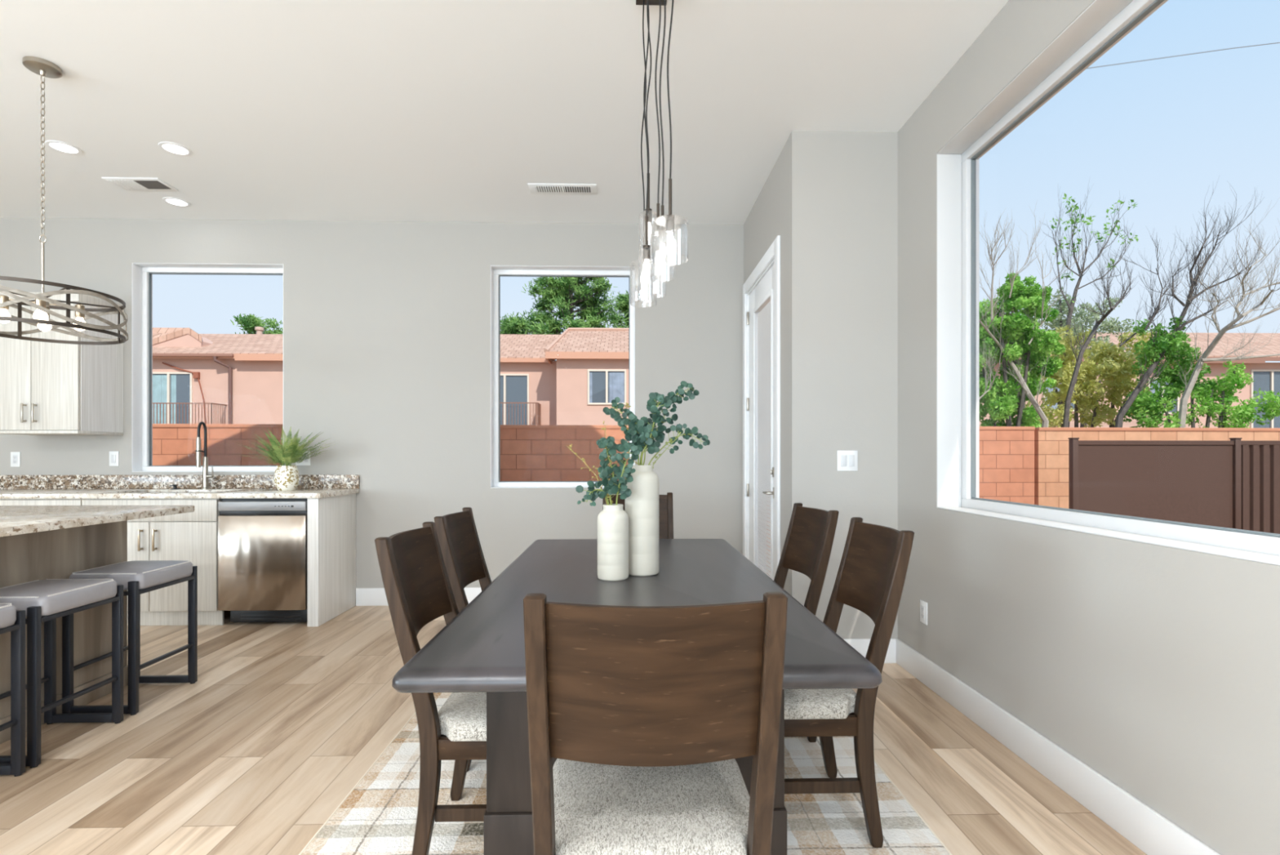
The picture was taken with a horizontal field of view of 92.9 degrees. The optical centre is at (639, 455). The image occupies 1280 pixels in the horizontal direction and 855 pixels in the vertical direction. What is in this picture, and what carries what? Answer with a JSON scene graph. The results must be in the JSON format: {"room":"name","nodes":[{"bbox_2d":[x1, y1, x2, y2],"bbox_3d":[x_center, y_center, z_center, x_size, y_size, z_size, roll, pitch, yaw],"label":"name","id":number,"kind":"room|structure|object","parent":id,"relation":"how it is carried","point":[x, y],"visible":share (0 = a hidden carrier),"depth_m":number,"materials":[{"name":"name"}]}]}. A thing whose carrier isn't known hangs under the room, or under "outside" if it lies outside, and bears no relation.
{"room":"dining room","nodes":[
{"label":"dining room","id":0,"kind":"room"},
{"bbox_2d":[274,465,299,490],"bbox_3d":[-2.634,0.168,4.536,0.166,0.185,0.166,0,0,-1],"label":"pot","id":1,"kind":"object","parent":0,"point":[286,477],"depth_m":4.48,"materials":[{"name":"white ceramic"}]},
{"bbox_2d":[0,217,743,587],"bbox_3d":[-3.170,-0.310,4.902,8.308,3.100,0.200,0,0,-1],"label":"wall","id":2,"kind":"structure","parent":0,"point":[387,324],"depth_m":4.84,"materials":[{"name":"grey paint"}]},
{"bbox_2d":[10,451,20,466],"bbox_3d":[-4.885,0.030,4.755,0.072,0.116,0.009,0,0,-1],"label":"wall outlet","id":3,"kind":"object","parent":2,"relation":"attached to","point":[15,455],"visible":1,"depth_m":4.75,"materials":[{"name":"white plastic"}]},
{"bbox_2d":[13,454,17,463],"bbox_3d":[-4.885,0.030,4.752,0.033,0.066,0.003,0,0,-1],"label":"socket","id":4,"kind":"object","parent":3,"relation":"attached to","point":[15,456],"depth_m":4.75,"materials":[{"name":"grey plastic"}]},
{"bbox_2d":[0,292,124,435],"bbox_3d":[-4.391,-0.666,4.559,0.685,1.017,0.424,0,0,-1],"label":"upper cabinet","id":5,"kind":"object","parent":2,"relation":"attached to","point":[46,388],"visible":0.85,"depth_m":4.39,"materials":[{"name":"laminate"}]},
{"bbox_2d":[109,451,119,466],"bbox_3d":[-4.131,0.025,4.773,0.072,0.116,0.010,0,0,-1],"label":"wall switch","id":6,"kind":"object","parent":2,"relation":"attached to","point":[113,455],"visible":1,"depth_m":4.77,"materials":[{"name":"white plastic"}]},
{"bbox_2d":[0,474,359,488],"bbox_3d":[-4.622,0.206,4.754,4.797,0.107,0.022,0,0,-1],"label":"backsplash","id":7,"kind":"structure","parent":2,"relation":"attached to","point":[306,481],"depth_m":4.76,"materials":[{"name":"stone"}]},
{"bbox_2d":[131,262,283,471],"bbox_3d":[-3.412,-0.693,4.877,1.179,1.645,0.159,0,0,-1],"label":"window","id":8,"kind":"structure","parent":2,"relation":"in","point":[142,273],"depth_m":4.88,"materials":[{"name":"white"}]},
{"bbox_2d":[295,450,311,465],"bbox_3d":[-2.666,0.020,4.810,0.116,0.116,0.010,0,0,-1],"label":"wall outlet","id":9,"kind":"object","parent":2,"relation":"attached to","point":[308,461],"visible":0.48,"depth_m":4.81,"materials":[{"name":"white plastic"}]},
{"bbox_2d":[355,586,481,605],"bbox_3d":[-0.707,1.120,4.856,3.086,0.140,0.015,0,0,-1],"label":"baseboard","id":10,"kind":"structure","parent":2,"relation":"attached to","point":[364,596],"depth_m":4.81,"materials":[{"name":"white"}]},
{"bbox_2d":[490,265,635,488],"bbox_3d":[-0.618,-0.629,4.947,1.155,1.778,0.159,0,0,-1],"label":"window","id":11,"kind":"structure","parent":2,"relation":"in","point":[496,271],"depth_m":4.95,"materials":[{"name":"white"}]},
{"bbox_2d":[0,0,1008,224],"bbox_3d":[-2.725,-1.985,0.372,8.970,0.250,9.280,0,0,-1],"label":"ceiling","id":12,"kind":"structure","parent":0,"point":[340,110],"depth_m":3.15,"materials":[{"name":"white paint"}]},
{"bbox_2d":[44,140,82,154],"bbox_3d":[-3.479,-1.857,3.671,0.166,0.004,0.166,0,0,-1],"label":"recessed light","id":13,"kind":"object","parent":12,"relation":"in","point":[60,146],"visible":1,"depth_m":3.66,"materials":[{"name":"white plastic"}]},
{"bbox_2d":[0,56,128,344],"bbox_3d":[-2.848,-1.221,2.900,0.625,1.278,0.625,0,0,-1],"label":"drum pendant","id":14,"kind":"object","parent":12,"relation":"hanging from","point":[43,68],"visible":1,"depth_m":2.89,"materials":[{"name":"silver metal"}]},
{"bbox_2d":[0,294,35,324],"bbox_3d":[-2.909,-0.675,2.845,0.128,0.130,0.112,0,0,-1],"label":"bulb","id":15,"kind":"object","parent":14,"relation":"attached to","point":[3,310],"depth_m":2.81,"materials":[{"name":"white glass"}]},
{"bbox_2d":[32,296,48,319],"bbox_3d":[-2.793,-0.675,2.840,0.112,0.130,0.128,0,0,-1],"label":"bulb","id":16,"kind":"object","parent":14,"relation":"attached to","point":[38,314],"depth_m":2.79,"materials":[{"name":"white glass"}]},
{"bbox_2d":[37,306,52,331],"bbox_3d":[-2.903,-0.675,2.960,0.112,0.130,0.128,0,0,-1],"label":"bulb","id":17,"kind":"object","parent":14,"relation":"attached to","point":[44,327],"depth_m":2.99,"materials":[{"name":"white glass"}]},
{"bbox_2d":[48,303,85,331],"bbox_3d":[-2.788,-0.675,2.955,0.128,0.130,0.112,0,0,-1],"label":"bulb","id":18,"kind":"object","parent":14,"relation":"attached to","point":[79,317],"depth_m":2.97,"materials":[{"name":"white glass"}]},
{"bbox_2d":[101,177,177,191],"bbox_3d":[-3.420,-1.856,4.166,0.370,0.008,0.190,0,0,-1],"label":"ceiling vent","id":19,"kind":"object","parent":12,"relation":"in","point":[125,184],"visible":1,"depth_m":4.15,"materials":[{"name":"white metal"}]},
{"bbox_2d":[158,142,192,155],"bbox_3d":[-2.817,-1.857,3.688,0.166,0.004,0.166,0,0,-1],"label":"recessed light","id":20,"kind":"object","parent":12,"relation":"in","point":[170,147],"visible":1,"depth_m":3.68,"materials":[{"name":"white plastic"}]},
{"bbox_2d":[162,196,191,206],"bbox_3d":[-3.397,-1.857,4.460,0.166,0.004,0.166,0,0,-1],"label":"recessed light","id":21,"kind":"object","parent":12,"relation":"in","point":[173,201],"visible":1,"depth_m":4.45,"materials":[{"name":"white plastic"}]},
{"bbox_2d":[527,183,597,194],"bbox_3d":[-0.536,-1.855,4.238,0.470,0.010,0.150,0,0,-1],"label":"ceiling vent","id":22,"kind":"object","parent":12,"relation":"in","point":[566,188],"visible":1,"depth_m":4.22,"materials":[{"name":"white metal"}]},
{"bbox_2d":[630,0,688,305],"bbox_3d":[0.063,-1.215,2.124,0.167,1.290,0.808,0,0,-3],"label":"pendant","id":23,"kind":"object","parent":12,"relation":"hanging from","point":[644,267],"visible":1,"depth_m":2.18,"materials":[{"name":"glass"}]},
{"bbox_2d":[640,262,644,272],"bbox_3d":[0.014,-0.763,2.471,0.027,0.034,0.027,0,0,-1],"label":"bulb","id":24,"kind":"object","parent":23,"relation":"attached to","point":[642,264],"depth_m":2.46,"materials":[{"name":"white glass"}]},
{"bbox_2d":[643,248,649,260],"bbox_3d":[0.025,-0.742,2.251,0.027,0.034,0.027,0,0,-1],"label":"socket","id":25,"kind":"object","parent":23,"relation":"attached to","point":[646,251],"depth_m":2.24,"materials":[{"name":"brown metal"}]},
{"bbox_2d":[644,212,651,223],"bbox_3d":[0.032,-0.917,2.352,0.027,0.034,0.027,0,0,-1],"label":"socket","id":26,"kind":"object","parent":23,"relation":"attached to","point":[649,214],"depth_m":2.34,"materials":[{"name":"brown metal"}]},
{"bbox_2d":[654,240,660,252],"bbox_3d":[0.065,-0.752,2.187,0.027,0.034,0.027,0,0,-1],"label":"bulb","id":27,"kind":"object","parent":23,"relation":"attached to","point":[656,242],"depth_m":2.18,"materials":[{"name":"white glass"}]},
{"bbox_2d":[658,232,666,244],"bbox_3d":[0.077,-0.742,2.083,0.027,0.034,0.027,0,0,-1],"label":"bulb","id":28,"kind":"object","parent":23,"relation":"attached to","point":[662,236],"depth_m":2.07,"materials":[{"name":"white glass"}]},
{"bbox_2d":[666,219,674,233],"bbox_3d":[0.097,-0.734,1.953,0.027,0.034,0.027,0,0,-1],"label":"socket","id":29,"kind":"object","parent":23,"relation":"attached to","point":[669,223],"depth_m":1.94,"materials":[{"name":"brown metal"}]},
{"bbox_2d":[0,605,1146,854],"bbox_3d":[-2.725,1.220,0.372,8.970,0.060,9.280,0,0,-1],"label":"floor","id":30,"kind":"structure","parent":0,"point":[279,722],"depth_m":2.39,"materials":[{"name":"brown wood"}]},
{"bbox_2d":[0,602,25,776],"bbox_3d":[-2.458,0.861,2.069,0.338,0.658,0.406,0,0,-1],"label":"bar stool","id":31,"kind":"object","parent":30,"relation":"on","point":[12,620],"visible":1,"depth_m":2.25,"materials":[{"name":"black metal"}]},
{"bbox_2d":[0,498,84,505],"bbox_3d":[-4.311,0.743,4.456,0.911,0.892,0.632,0,0,-1],"label":"base cabinet","id":32,"kind":"object","parent":30,"relation":"on","point":[2,501],"visible":0.03,"depth_m":4.18,"materials":[{"name":"laminate"}]},
{"bbox_2d":[0,578,123,768],"bbox_3d":[-2.470,0.861,2.514,0.338,0.658,0.406,0,0,-1],"label":"bar stool","id":33,"kind":"object","parent":30,"relation":"on","point":[46,600],"visible":0.99,"depth_m":2.52,"materials":[{"name":"black metal"}]},
{"bbox_2d":[0,520,128,743],"bbox_3d":[-3.049,0.743,2.043,0.847,0.893,2.237,0,0,-1],"label":"kitchen island","id":34,"kind":"object","parent":30,"relation":"on","point":[58,553],"visible":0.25,"depth_m":2.85,"materials":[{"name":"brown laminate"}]},
{"bbox_2d":[0,505,195,537],"bbox_3d":[-2.906,0.277,1.976,1.208,0.034,2.395,0,0,-1],"label":"island countertop","id":35,"kind":"structure","parent":34,"relation":"on","point":[14,519],"depth_m":2.70,"materials":[{"name":"stone"}]},
{"bbox_2d":[62,560,197,715],"bbox_3d":[-2.481,0.861,2.984,0.338,0.658,0.406,0,0,-1],"label":"bar stool","id":36,"kind":"object","parent":30,"relation":"on","point":[138,577],"visible":0.94,"depth_m":2.84,"materials":[{"name":"black metal"}]},
{"bbox_2d":[81,497,224,625],"bbox_3d":[-3.394,0.743,4.479,0.916,0.892,0.632,0,0,-1],"label":"base cabinet","id":37,"kind":"object","parent":30,"relation":"on","point":[193,536],"visible":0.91,"depth_m":4.20,"materials":[{"name":"laminate"}]},
{"bbox_2d":[0,474,359,498],"bbox_3d":[-4.614,0.224,4.451,4.797,0.142,0.629,0,0,-1],"label":"countertop","id":38,"kind":"structure","parent":37,"relation":"on","point":[310,486],"depth_m":4.74,"materials":[{"name":"stone"}]},
{"bbox_2d":[169,484,179,488],"bbox_3d":[-3.588,0.241,4.689,0.060,0.037,0.065,0,0,-1],"label":"soap dispenser","id":39,"kind":"object","parent":38,"relation":"on","point":[175,486],"visible":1,"depth_m":4.68,"materials":[{"name":"silver plastic"}]},
{"bbox_2d":[194,421,213,488],"bbox_3d":[-3.340,0.000,4.661,0.089,0.519,0.109,0,0,9],"label":"faucet","id":40,"kind":"object","parent":38,"relation":"on","point":[205,460],"visible":1,"depth_m":4.68,"materials":[{"name":"silver metal"}]},
{"bbox_2d":[231,426,332,490],"bbox_3d":[-2.654,0.017,4.566,0.673,0.486,0.538,0,0,23],"label":"potted fern","id":41,"kind":"object","parent":38,"relation":"on","point":[286,477],"visible":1,"depth_m":4.47,"materials":[{"name":"green plant"}]},
{"bbox_2d":[217,497,307,622],"bbox_3d":[-2.627,0.736,4.494,0.597,0.868,0.584,0,0,-1],"label":"dishwasher","id":42,"kind":"object","parent":30,"relation":"on","point":[263,542],"visible":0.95,"depth_m":4.21,"materials":[{"name":"silver metal"}]},
{"bbox_2d":[221,497,307,501],"bbox_3d":[-2.627,0.686,4.516,0.595,0.768,0.540,0,0,-1],"label":"tub","id":43,"kind":"object","parent":42,"relation":"in","point":[225,499],"depth_m":4.25,"materials":[{"name":"silver plastic"}]},
{"bbox_2d":[307,493,355,626],"bbox_3d":[-2.281,0.743,4.523,0.075,0.892,0.598,0,0,-1],"label":"cabinet end panel","id":44,"kind":"object","parent":30,"relation":"on","point":[331,520],"visible":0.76,"depth_m":4.41,"materials":[{"name":"laminate"}]},
{"bbox_2d":[298,692,952,854],"bbox_3d":[-0.051,1.184,2.149,1.937,0.012,3.200,0,0,-1],"label":"area rug","id":45,"kind":"object","parent":30,"relation":"on","point":[378,815],"visible":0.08,"depth_m":1.99,"materials":[{"name":"fabric"}]},
{"bbox_2d":[374,521,486,854],"bbox_3d":[-0.465,0.703,1.894,0.585,0.950,0.456,0,0,-1],"label":"dining chair","id":46,"kind":"object","parent":45,"relation":"on","point":[418,588],"visible":0.59,"depth_m":1.69,"materials":[{"name":"brown wood"}]},
{"bbox_2d":[433,506,491,771],"bbox_3d":[-0.499,0.703,2.478,0.585,0.950,0.456,0,0,-1],"label":"dining chair","id":47,"kind":"object","parent":45,"relation":"on","point":[464,562],"visible":0.3,"depth_m":2.51,"materials":[{"name":"brown wood"}]},
{"bbox_2d":[391,538,882,854],"bbox_3d":[-0.025,0.804,2.190,1.000,0.748,1.950,0,0,-1],"label":"dining table","id":48,"kind":"object","parent":45,"relation":"on","point":[482,648],"visible":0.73,"depth_m":1.57,"materials":[{"name":"grey wood"}]},
{"bbox_2d":[597,503,628,581],"bbox_3d":[-0.094,0.301,2.133,0.111,0.258,0.111,0,0,-1],"label":"vase","id":49,"kind":"object","parent":48,"relation":"on","point":[612,520],"visible":1,"depth_m":2.09,"materials":[{"name":"beige ceramic"}]},
{"bbox_2d":[565,444,609,505],"bbox_3d":[-0.174,0.083,2.122,0.167,0.246,0.041,0,0,-12],"label":"sprig","id":50,"kind":"object","parent":49,"relation":"in","point":[570,446],"visible":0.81,"depth_m":2.12,"materials":[{"name":"yellow"}]},
{"bbox_2d":[575,480,609,506],"bbox_3d":[-0.162,0.146,2.099,0.122,0.120,0.072,0,0,-1],"label":"stem","id":51,"kind":"object","parent":49,"relation":"in","point":[592,494],"visible":0.88,"depth_m":2.09,"materials":[{"name":"green plant"}]},
{"bbox_2d":[596,435,625,505],"bbox_3d":[-0.100,0.069,2.123,0.114,0.274,0.074,0,0,-12],"label":"stem","id":52,"kind":"object","parent":49,"relation":"in","point":[605,470],"visible":0.85,"depth_m":2.11,"materials":[{"name":"green plant"}]},
{"bbox_2d":[608,438,639,505],"bbox_3d":[-0.056,0.074,2.097,0.112,0.263,0.104,0,0,-1],"label":"stem","id":53,"kind":"object","parent":49,"relation":"in","point":[625,446],"visible":0.93,"depth_m":2.07,"materials":[{"name":"green plant"}]},
{"bbox_2d":[625,464,658,576],"bbox_3d":[0.007,0.233,2.223,0.125,0.395,0.125,0,0,-1],"label":"vase","id":54,"kind":"object","parent":48,"relation":"on","point":[642,507],"visible":0.81,"depth_m":2.17,"materials":[{"name":"beige ceramic"}]},
{"bbox_2d":[602,396,639,465],"bbox_3d":[-0.052,-0.071,2.210,0.169,0.283,0.071,0,0,-21],"label":"stem","id":55,"kind":"object","parent":54,"relation":"in","point":[622,422],"visible":0.66,"depth_m":2.20,"materials":[{"name":"green plant"}]},
{"bbox_2d":[625,402,637,464],"bbox_3d":[-0.018,-0.062,2.223,0.073,0.265,0.041,0,0,-10],"label":"sprig","id":56,"kind":"object","parent":54,"relation":"in","point":[627,404],"visible":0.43,"depth_m":2.23,"materials":[{"name":"yellow"}]},
{"bbox_2d":[626,417,659,465],"bbox_3d":[0.009,-0.034,2.201,0.113,0.210,0.069,0,0,-20],"label":"stem","id":57,"kind":"object","parent":54,"relation":"in","point":[633,435],"visible":0.69,"depth_m":2.18,"materials":[{"name":"green plant"}]},
{"bbox_2d":[636,392,672,465],"bbox_3d":[0.052,-0.079,2.184,0.126,0.300,0.077,0,0,-1],"label":"stem","id":58,"kind":"object","parent":54,"relation":"in","point":[652,405],"visible":0.98,"depth_m":2.17,"materials":[{"name":"green plant"}]},
{"bbox_2d":[649,431,681,467],"bbox_3d":[0.085,-0.009,2.214,0.136,0.161,0.032,0,0,18],"label":"sprig","id":59,"kind":"object","parent":54,"relation":"in","point":[676,437],"visible":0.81,"depth_m":2.21,"materials":[{"name":"green plant"}]},
{"bbox_2d":[639,381,699,465],"bbox_3d":[0.106,-0.100,2.212,0.222,0.341,0.078,0,0,-1],"label":"stem","id":60,"kind":"object","parent":54,"relation":"in","point":[680,391],"visible":0.64,"depth_m":2.21,"materials":[{"name":"green plant"}]},
{"bbox_2d":[648,423,710,465],"bbox_3d":[0.136,-0.023,2.210,0.239,0.188,0.058,0,0,5],"label":"stem","id":61,"kind":"object","parent":54,"relation":"in","point":[688,433],"visible":0.94,"depth_m":2.21,"materials":[{"name":"green plant"}]},
{"bbox_2d":[602,492,673,538],"bbox_3d":[-0.007,0.703,3.493,0.456,0.950,0.585,0,0,-1],"label":"dining chair","id":62,"kind":"object","parent":45,"relation":"on","point":[665,501],"visible":0.09,"depth_m":3.72,"materials":[{"name":"brown wood"}]},
{"bbox_2d":[523,591,787,854],"bbox_3d":[0.020,0.703,1.255,0.456,0.950,0.585,0,0,-1],"label":"dining chair","id":63,"kind":"object","parent":45,"relation":"on","point":[646,713],"visible":1,"depth_m":1.03,"materials":[{"name":"brown wood"}]},
{"bbox_2d":[773,502,839,742],"bbox_3d":[0.528,0.703,2.691,0.585,0.950,0.456,0,0,-6],"label":"dining chair","id":64,"kind":"object","parent":45,"relation":"on","point":[810,536],"visible":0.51,"depth_m":2.72,"materials":[{"name":"brown wood"}]},
{"bbox_2d":[784,516,914,847],"bbox_3d":[0.549,0.703,2.034,0.585,0.950,0.456,0,0,-1],"label":"dining chair","id":65,"kind":"object","parent":45,"relation":"on","point":[871,575],"visible":0.63,"depth_m":1.83,"materials":[{"name":"brown wood"}]},
{"bbox_2d":[743,144,785,590],"bbox_3d":[0.927,-0.310,4.269,0.150,3.100,1.270,0,0,-1],"label":"wall","id":66,"kind":"structure","parent":0,"point":[766,220],"depth_m":3.83,"materials":[{"name":"grey paint"}]},
{"bbox_2d":[746,263,773,580],"bbox_3d":[0.852,-0.034,4.302,0.107,2.432,0.917,0,0,-1],"label":"door","id":67,"kind":"structure","parent":66,"relation":"in","point":[760,317],"depth_m":4.38,"materials":[{"name":"white"}]},
{"bbox_2d":[742,235,780,578],"bbox_3d":[0.917,-0.083,4.299,0.168,2.545,1.110,0,0,-1],"label":"trim","id":68,"kind":"structure","parent":66,"relation":"attached to","point":[773,251],"depth_m":3.91,"materials":[{"name":"white"}]},
{"bbox_2d":[785,130,897,638],"bbox_3d":[1.175,-0.310,3.566,0.612,3.100,0.150,0,0,-1],"label":"wall","id":69,"kind":"structure","parent":0,"point":[842,187],"depth_m":3.49,"materials":[{"name":"grey paint"}]},
{"bbox_2d":[837,450,857,471],"bbox_3d":[1.190,0.030,3.486,0.118,0.118,0.010,0,0,-1],"label":"light switch","id":70,"kind":"object","parent":69,"relation":"attached to","point":[847,460],"visible":1,"depth_m":3.48,"materials":[{"name":"white plastic"}]},
{"bbox_2d":[843,638,896,662],"bbox_3d":[1.159,1.120,3.610,0.612,0.140,0.270,0,0,-1],"label":"baseboard","id":71,"kind":"structure","parent":69,"relation":"attached to","point":[861,645],"depth_m":3.48,"materials":[{"name":"white"}]},
{"bbox_2d":[897,0,1279,854],"bbox_3d":[1.674,-0.310,-0.153,0.200,3.100,7.610,0,0,-1],"label":"wall","id":72,"kind":"structure","parent":0,"point":[1156,668],"depth_m":2.12,"materials":[{"name":"grey paint"}]},
{"bbox_2d":[920,599,927,624],"bbox_3d":[1.486,0.821,3.188,0.009,0.116,0.072,0,0,-1],"label":"wall outlet","id":73,"kind":"object","parent":72,"relation":"attached to","point":[923,605],"visible":1,"depth_m":3.18,"materials":[{"name":"white plastic"}]},
{"bbox_2d":[921,604,924,618],"bbox_3d":[1.484,0.821,3.188,0.003,0.066,0.033,0,0,-1],"label":"socket","id":74,"kind":"object","parent":73,"relation":"attached to","point":[922,606],"depth_m":3.18,"materials":[{"name":"grey plastic"}]},
{"bbox_2d":[895,638,1220,854],"bbox_3d":[1.569,1.120,-0.231,0.015,0.140,7.460,0,0,-1],"label":"baseboard","id":75,"kind":"structure","parent":72,"relation":"attached to","point":[1153,833],"depth_m":2.15,"materials":[{"name":"white"}]},
{"bbox_2d":[937,0,1279,565],"bbox_3d":[1.618,-0.628,1.929,0.189,1.787,2.275,0,0,-1],"label":"window","id":76,"kind":"structure","parent":72,"relation":"in","point":[1103,24],"depth_m":2.88,"materials":[{"name":"white plastic"}]},
{"bbox_3d":[6.685,1.490,32.677,105.000,0.200,115.000,0,0,-1],"label":"ground","id":77,"kind":"structure","parent":0,"visible":0},
{"bbox_2d":[152,326,283,423],"bbox_3d":[-19.539,-2.370,28.311,17.350,7.520,9.420,0,0,-1],"label":"house","id":78,"kind":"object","parent":77,"relation":"on","point":[197,378],"visible":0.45,"depth_m":24.59,"materials":[{"name":"pink paint"}]},
{"bbox_2d":[152,374,167,423],"bbox_3d":[-20.194,-2.210,24.497,2.250,2.060,0.006,0,0,-1],"label":"curtain","id":79,"kind":"object","parent":78,"relation":"hanging from","point":[159,381],"depth_m":24.52,"materials":[{"name":"white fabric"}]},
{"bbox_2d":[171,374,176,423],"bbox_3d":[-18.819,-2.210,24.531,0.200,2.060,0.005,0,0,-1],"label":"curtain","id":80,"kind":"object","parent":78,"relation":"hanging from","point":[173,376],"depth_m":24.53,"materials":[{"name":"white fabric"}]},
{"bbox_2d":[254,326,264,333],"bbox_3d":[-18.182,-5.670,29.055,0.380,0.920,0.380,0,0,-1],"label":"roof vent","id":81,"kind":"object","parent":78,"relation":"attached to","point":[259,330],"depth_m":28.94,"materials":[{"name":"pink metal"}]},
{"bbox_2d":[230,313,283,333],"bbox_3d":[-25.242,-3.953,40.251,5.190,10.703,3.846,0,0,-1],"label":"tree","id":82,"kind":"object","parent":77,"relation":"on","point":[249,322],"visible":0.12,"depth_m":39.67,"materials":[{"name":"green plant"}]},
{"bbox_2d":[500,311,532,333],"bbox_3d":[-8.297,-3.994,39.658,3.704,10.786,3.822,0,0,-37],"label":"pine tree","id":83,"kind":"object","parent":77,"relation":"on","point":[506,329],"visible":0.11,"depth_m":39.32,"materials":[{"name":"green plant"}]},
{"bbox_2d":[500,327,628,425],"bbox_3d":[-2.736,-2.267,28.425,16.050,7.313,9.030,0,0,-1],"label":"house","id":84,"kind":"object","parent":77,"relation":"on","point":[590,370],"visible":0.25,"depth_m":24.96,"materials":[{"name":"pink paint"}]},
{"bbox_2d":[590,372,591,402],"bbox_3d":[-1.962,-2.705,24.253,0.110,1.210,0.005,0,0,-1],"label":"curtain","id":85,"kind":"object","parent":84,"relation":"hanging from","point":[590,372],"depth_m":24.25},
{"bbox_2d":[608,372,624,402],"bbox_3d":[-0.922,-2.705,24.278,0.610,1.210,0.006,0,0,-1],"label":"curtain","id":86,"kind":"object","parent":84,"relation":"hanging from","point":[616,380],"depth_m":24.28,"materials":[{"name":"white fabric"}]},
{"bbox_2d":[508,276,628,360],"bbox_3d":[-4.075,-6.189,37.995,7.564,15.172,6.690,0,0,-35],"label":"pine tree","id":87,"kind":"object","parent":77,"relation":"on","point":[564,296],"visible":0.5,"depth_m":36.89,"materials":[{"name":"green plant"}]},
{"bbox_2d":[608,290,628,328],"bbox_3d":[-0.301,-4.827,39.993,5.065,12.450,4.623,0,0,28],"label":"pine tree","id":88,"kind":"object","parent":77,"relation":"on","point":[624,306],"visible":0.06,"depth_m":39.62,"materials":[{"name":"green plant"}]},
{"bbox_2d":[152,423,1279,553],"bbox_3d":[3.777,0.584,8.822,40.030,2.012,0.280,0,0,-4],"label":"wall","id":89,"kind":"structure","parent":77,"relation":"on","point":[528,452],"depth_m":8.46,"materials":[{"name":"orange brick"}]},
{"bbox_2d":[979,271,1066,427],"bbox_3d":[6.949,-1.048,11.674,2.275,4.896,1.408,0,0,2],"label":"tree","id":90,"kind":"object","parent":77,"relation":"on","point":[999,402],"visible":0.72,"depth_m":11.42,"materials":[{"name":"green plant"}]},
{"bbox_2d":[979,200,1088,426],"bbox_3d":[6.710,-1.564,11.090,2.187,5.921,1.469,0,0,1],"label":"bare tree","id":91,"kind":"object","parent":77,"relation":"on","point":[1034,402],"visible":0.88,"depth_m":11.02,"materials":[{"name":"plant"}]},
{"bbox_2d":[1034,285,1134,426],"bbox_3d":[10.280,-1.184,13.808,2.575,5.162,1.340,0,0,-1],"label":"shrub","id":92,"kind":"object","parent":77,"relation":"on","point":[1109,325],"visible":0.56,"depth_m":13.83,"materials":[{"name":"green plant"}]},
{"bbox_2d":[1038,180,1138,426],"bbox_3d":[9.478,-2.169,12.961,2.857,7.127,1.064,0,0,-18],"label":"bare tree","id":93,"kind":"object","parent":77,"relation":"on","point":[1071,306],"visible":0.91,"depth_m":12.88,"materials":[{"name":"grey plant"}]},
{"bbox_2d":[1025,324,1155,427],"bbox_3d":[9.285,-0.616,12.292,2.976,4.055,1.421,0,0,-1],"label":"tree","id":94,"kind":"object","parent":77,"relation":"on","point":[1117,378],"visible":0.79,"depth_m":12.14,"materials":[{"name":"green plant"}]},
{"bbox_2d":[979,332,1279,427],"bbox_3d":[26.278,-2.260,29.236,27.000,7.300,8.860,0,0,-1],"label":"house","id":95,"kind":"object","parent":77,"relation":"on","point":[1266,375],"visible":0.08,"depth_m":25.24,"materials":[{"name":"pink paint"}]},
{"bbox_2d":[1062,232,1208,426],"bbox_3d":[9.157,-1.374,11.569,2.869,5.537,0.837,0,0,-9],"label":"bare tree","id":96,"kind":"object","parent":77,"relation":"on","point":[1068,400],"visible":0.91,"depth_m":11.43,"materials":[{"name":"grey plant"}]},
{"bbox_2d":[1067,437,1279,533],"bbox_3d":[8.051,0.590,7.253,5.940,1.600,0.080,0,0,-1],"label":"fence","id":97,"kind":"object","parent":77,"relation":"on","point":[1235,482],"visible":0.57,"depth_m":7.21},
{"bbox_2d":[1109,182,1269,427],"bbox_3d":[9.840,-1.761,11.177,2.707,6.315,1.683,0,0,15],"label":"bare tree","id":98,"kind":"object","parent":77,"relation":"on","point":[1162,344],"visible":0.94,"depth_m":11.03,"materials":[{"name":"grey plant"}]},
{"bbox_2d":[1133,360,1279,427],"bbox_3d":[10.245,-0.163,10.838,2.682,3.147,0.850,0,0,-1],"label":"shrub","id":99,"kind":"object","parent":77,"relation":"on","point":[1208,406],"visible":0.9,"depth_m":10.77,"materials":[{"name":"green plant"}]},
{"bbox_2d":[1165,202,1279,427],"bbox_3d":[10.684,-1.464,10.501,3.270,5.720,1.601,0,0,-7],"label":"bare tree","id":100,"kind":"object","parent":77,"relation":"on","point":[1184,400],"visible":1,"depth_m":10.62,"materials":[{"name":"plant"}]},
{"label":"outside","id":101,"kind":"structure","parent":0,"visible":0},
{"bbox_2d":[1087,42,1279,68],"bbox_3d":[16.608,-10.711,15.942,18.030,2.022,0.067,0,0,2],"label":"power line","id":102,"kind":"object","parent":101,"point":[1274,42],"visible":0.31,"depth_m":16.02,"materials":[{"name":"grey metal"}]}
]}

